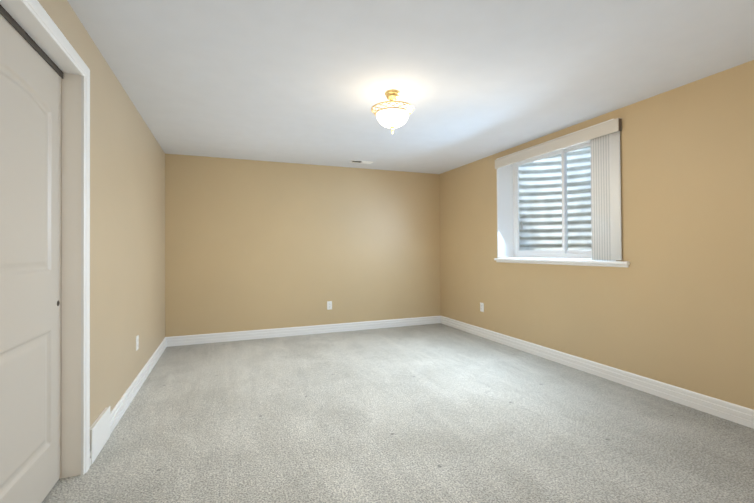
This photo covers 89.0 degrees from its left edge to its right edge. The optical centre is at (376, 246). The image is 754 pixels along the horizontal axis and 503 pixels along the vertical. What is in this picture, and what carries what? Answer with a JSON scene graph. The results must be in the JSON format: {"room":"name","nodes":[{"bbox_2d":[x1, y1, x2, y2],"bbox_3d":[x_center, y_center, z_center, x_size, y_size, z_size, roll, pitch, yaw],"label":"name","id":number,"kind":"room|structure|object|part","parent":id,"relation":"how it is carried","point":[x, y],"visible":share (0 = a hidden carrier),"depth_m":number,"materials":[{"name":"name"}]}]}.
{"room":"empty basement bedroom","nodes":[
{"label":"empty basement bedroom","id":0,"kind":"room"},
{"bbox_2d":[38,0,164,426],"bbox_3d":[-1.537,0.004,1.745,0.200,2.320,6.070,0,-1,-21],"label":"wall","id":1,"kind":"structure","parent":0,"point":[127,230],"depth_m":2.64,"materials":[{"name":"beige paint"}]},
{"bbox_2d":[0,14,61,502],"bbox_3d":[-1.446,0.139,1.511,0.035,2.020,0.902,0,-1,-21],"label":"closet door leaf","id":2,"kind":"structure","parent":1,"relation":"in","point":[30,242],"depth_m":1.63,"materials":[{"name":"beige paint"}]},
{"bbox_2d":[0,5,62,78],"bbox_3d":[-1.318,-0.879,1.101,0.101,0.030,1.788,0,-1,-21],"label":"track rail","id":3,"kind":"object","parent":1,"relation":"attached to","point":[5,14],"visible":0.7,"depth_m":1.61,"materials":[{"name":"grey metal"}]},
{"bbox_2d":[0,0,89,477],"bbox_3d":[-1.277,0.099,1.105,0.220,2.114,1.918,0,-1,-21],"label":"door frame","id":4,"kind":"structure","parent":1,"relation":"attached to","point":[71,307],"depth_m":1.96,"materials":[{"name":"white paint"}]},
{"bbox_3d":[-1.293,-0.904,1.111,0.200,0.020,1.830,0,-1,-21],"label":"closet head jamb","id":5,"kind":"part","parent":4,"relation":"part of","materials":[{"name":"white wood"}]},
{"bbox_2d":[90,406,109,464],"bbox_3d":[-1.591,1.073,2.202,0.025,0.186,0.340,0,-1,-21],"label":"cover plate","id":6,"kind":"object","parent":1,"relation":"attached to","point":[99,432],"visible":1,"depth_m":2.17,"materials":[{"name":"white"}]},
{"bbox_2d":[90,337,169,465],"bbox_3d":[-2.021,1.127,3.297,0.017,0.114,2.721,0,-1,-21],"label":"baseboard","id":7,"kind":"structure","parent":1,"relation":"attached to","point":[122,405],"depth_m":3.02,"materials":[{"name":"white wood"}]},
{"bbox_2d":[136,335,138,350],"bbox_3d":[-1.977,0.797,3.168,0.008,0.115,0.070,0,-1,-21],"label":"electrical outlet","id":8,"kind":"object","parent":1,"relation":"attached to","point":[137,342],"visible":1,"depth_m":3.16,"materials":[{"name":"white plastic"}]},
{"bbox_2d":[165,154,440,336],"bbox_3d":[-0.755,0.036,5.371,4.290,2.320,0.120,0,-1,-21],"label":"wall","id":9,"kind":"structure","parent":0,"point":[254,245],"depth_m":5.16,"materials":[{"name":"beige paint"}]},
{"bbox_2d":[170,316,437,345],"bbox_3d":[-0.788,1.139,5.270,3.750,0.114,0.017,0,-1,-21],"label":"baseboard","id":10,"kind":"structure","parent":9,"relation":"attached to","point":[341,327],"depth_m":5.15,"materials":[{"name":"white wood"}]},
{"bbox_2d":[327,301,331,309],"bbox_3d":[-0.659,0.820,5.329,0.070,0.115,0.008,0,-1,-21],"label":"electrical outlet","id":11,"kind":"object","parent":9,"relation":"attached to","point":[329,305],"visible":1,"depth_m":5.33,"materials":[{"name":"white plastic"}]},
{"bbox_2d":[42,323,753,502],"bbox_3d":[0.377,1.209,2.475,4.290,0.100,6.310,0,-1,-21],"label":"floor","id":12,"kind":"structure","parent":0,"point":[435,413],"depth_m":2.38,"materials":[{"name":"carpet"}]},
{"bbox_2d":[67,0,753,173],"bbox_3d":[0.360,-1.211,2.500,4.290,0.100,6.310,0,-1,-21],"label":"ceiling","id":13,"kind":"structure","parent":0,"point":[311,82],"depth_m":2.47,"materials":[{"name":"white paint"}]},
{"bbox_2d":[350,160,372,163],"bbox_3d":[-0.206,-1.126,5.117,0.300,0.007,0.125,0,-1,-21],"label":"ceiling vent","id":14,"kind":"object","parent":13,"relation":"in","point":[359,161],"visible":0.96,"depth_m":5.10,"materials":[{"name":"white metal"}]},
{"bbox_2d":[371,89,413,133],"bbox_3d":[0.116,-0.998,2.869,0.320,0.314,0.320,0,-1,-21],"label":"light","id":15,"kind":"object","parent":13,"relation":"attached to","point":[392,114],"visible":1,"depth_m":2.79,"materials":[{"name":"white glass"}]},
{"bbox_3d":[0.116,-1.007,2.869,0.302,0.035,0.302,0,-1,-21],"label":"gallery glass","id":16,"kind":"part","parent":15,"relation":"part of","materials":[{"name":"white glass"}]},
{"bbox_3d":[0.117,-0.941,2.868,0.248,0.097,0.248,0,-1,-21],"label":"lamp shade","id":17,"kind":"part","parent":15,"relation":"part of","materials":[{"name":"white glass"}]},
{"bbox_2d":[440,60,753,409],"bbox_3d":[2.227,-0.006,3.211,0.300,2.320,6.070,0,-1,-21],"label":"wall","id":18,"kind":"structure","parent":0,"point":[673,304],"depth_m":2.96,"materials":[{"name":"beige paint"}]},
{"bbox_2d":[480,303,483,311],"bbox_3d":[1.367,0.793,5.001,0.008,0.115,0.070,0,-1,-21],"label":"electrical outlet","id":19,"kind":"object","parent":18,"relation":"attached to","point":[481,307],"visible":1,"depth_m":4.99,"materials":[{"name":"white plastic"}]},
{"bbox_2d":[519,146,591,250],"bbox_3d":[2.537,-0.307,4.305,1.051,2.040,2.260,0,-1,-21],"label":"window well","id":20,"kind":"object","parent":18,"relation":"attached to","point":[582,173],"depth_m":5.11,"materials":[{"name":"metal"}]},
{"bbox_2d":[497,118,615,260],"bbox_3d":[1.889,-0.478,4.054,0.285,1.225,1.545,0,-1,-21],"label":"liner","id":21,"kind":"object","parent":18,"relation":"attached to","point":[505,242],"visible":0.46,"depth_m":4.74,"materials":[{"name":"white paint"}]},
{"bbox_2d":[513,140,591,257],"bbox_3d":[2.001,-0.478,4.098,0.066,1.195,1.515,0,-1,-21],"label":"window unit","id":22,"kind":"structure","parent":21,"relation":"attached to","point":[564,252],"depth_m":4.19,"materials":[{"name":"white plastic"}]},
{"bbox_3d":[1.865,-0.474,4.418,0.004,1.049,0.674,0,-1,-21],"label":"sash glass","id":23,"kind":"part","parent":22,"relation":"part of","materials":[{"name":"clear glass"}]},
{"bbox_3d":[1.865,-0.474,4.418,0.022,1.105,0.730,0,-1,-21],"label":"sash","id":24,"kind":"part","parent":22,"relation":"part of","materials":[{"name":"white plastic"}]},
{"bbox_3d":[2.142,-0.482,3.780,0.022,1.105,0.730,0,-1,-21],"label":"sash","id":25,"kind":"part","parent":22,"relation":"part of","materials":[{"name":"white plastic"}]},
{"bbox_3d":[2.142,-0.482,3.780,0.004,1.049,0.674,0,-1,-21],"label":"sash glass","id":26,"kind":"part","parent":22,"relation":"part of","materials":[{"name":"clear glass"}]},
{"bbox_2d":[495,118,621,168],"bbox_3d":[1.749,-1.012,3.959,0.041,0.110,1.593,0,-1,-21],"label":"valance box","id":27,"kind":"object","parent":18,"relation":"attached to","point":[604,128],"visible":1,"depth_m":3.75,"materials":[{"name":"beige plastic"}]},
{"bbox_2d":[590,131,621,259],"bbox_3d":[1.991,-0.458,3.343,0.015,1.154,0.271,0,-1,-21],"label":"window blind valance slats","id":28,"kind":"object","parent":27,"relation":"hanging from","point":[606,198],"visible":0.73,"depth_m":3.33,"materials":[{"name":"white plastic"}]},
{"bbox_2d":[619,119,621,130],"bbox_3d":[2.040,-1.020,3.220,0.036,0.103,0.002,0,-1,-21],"label":"blind valance","id":29,"kind":"object","parent":27,"relation":"attached to","point":[620,124],"visible":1,"depth_m":3.22,"materials":[{"name":"brown"}]},
{"bbox_2d":[494,258,629,264],"bbox_3d":[1.762,0.147,3.938,0.040,0.026,1.685,0,-1,-21],"label":"stool","id":30,"kind":"object","parent":18,"relation":"attached to","point":[578,261],"visible":1,"depth_m":3.67,"materials":[{"name":"white wood"}]},
{"bbox_2d":[496,260,628,267],"bbox_3d":[1.774,0.172,3.945,0.014,0.024,1.660,0,-1,-21],"label":"apron","id":31,"kind":"object","parent":18,"relation":"attached to","point":[588,264],"visible":0.83,"depth_m":3.72,"materials":[{"name":"white wood"}]},
{"bbox_2d":[438,316,753,428],"bbox_3d":[2.087,1.097,3.142,0.017,0.114,6.070,0,-1,-21],"label":"baseboard","id":32,"kind":"structure","parent":18,"relation":"attached to","point":[738,414],"depth_m":3.16,"materials":[{"name":"white wood"}]}
]}

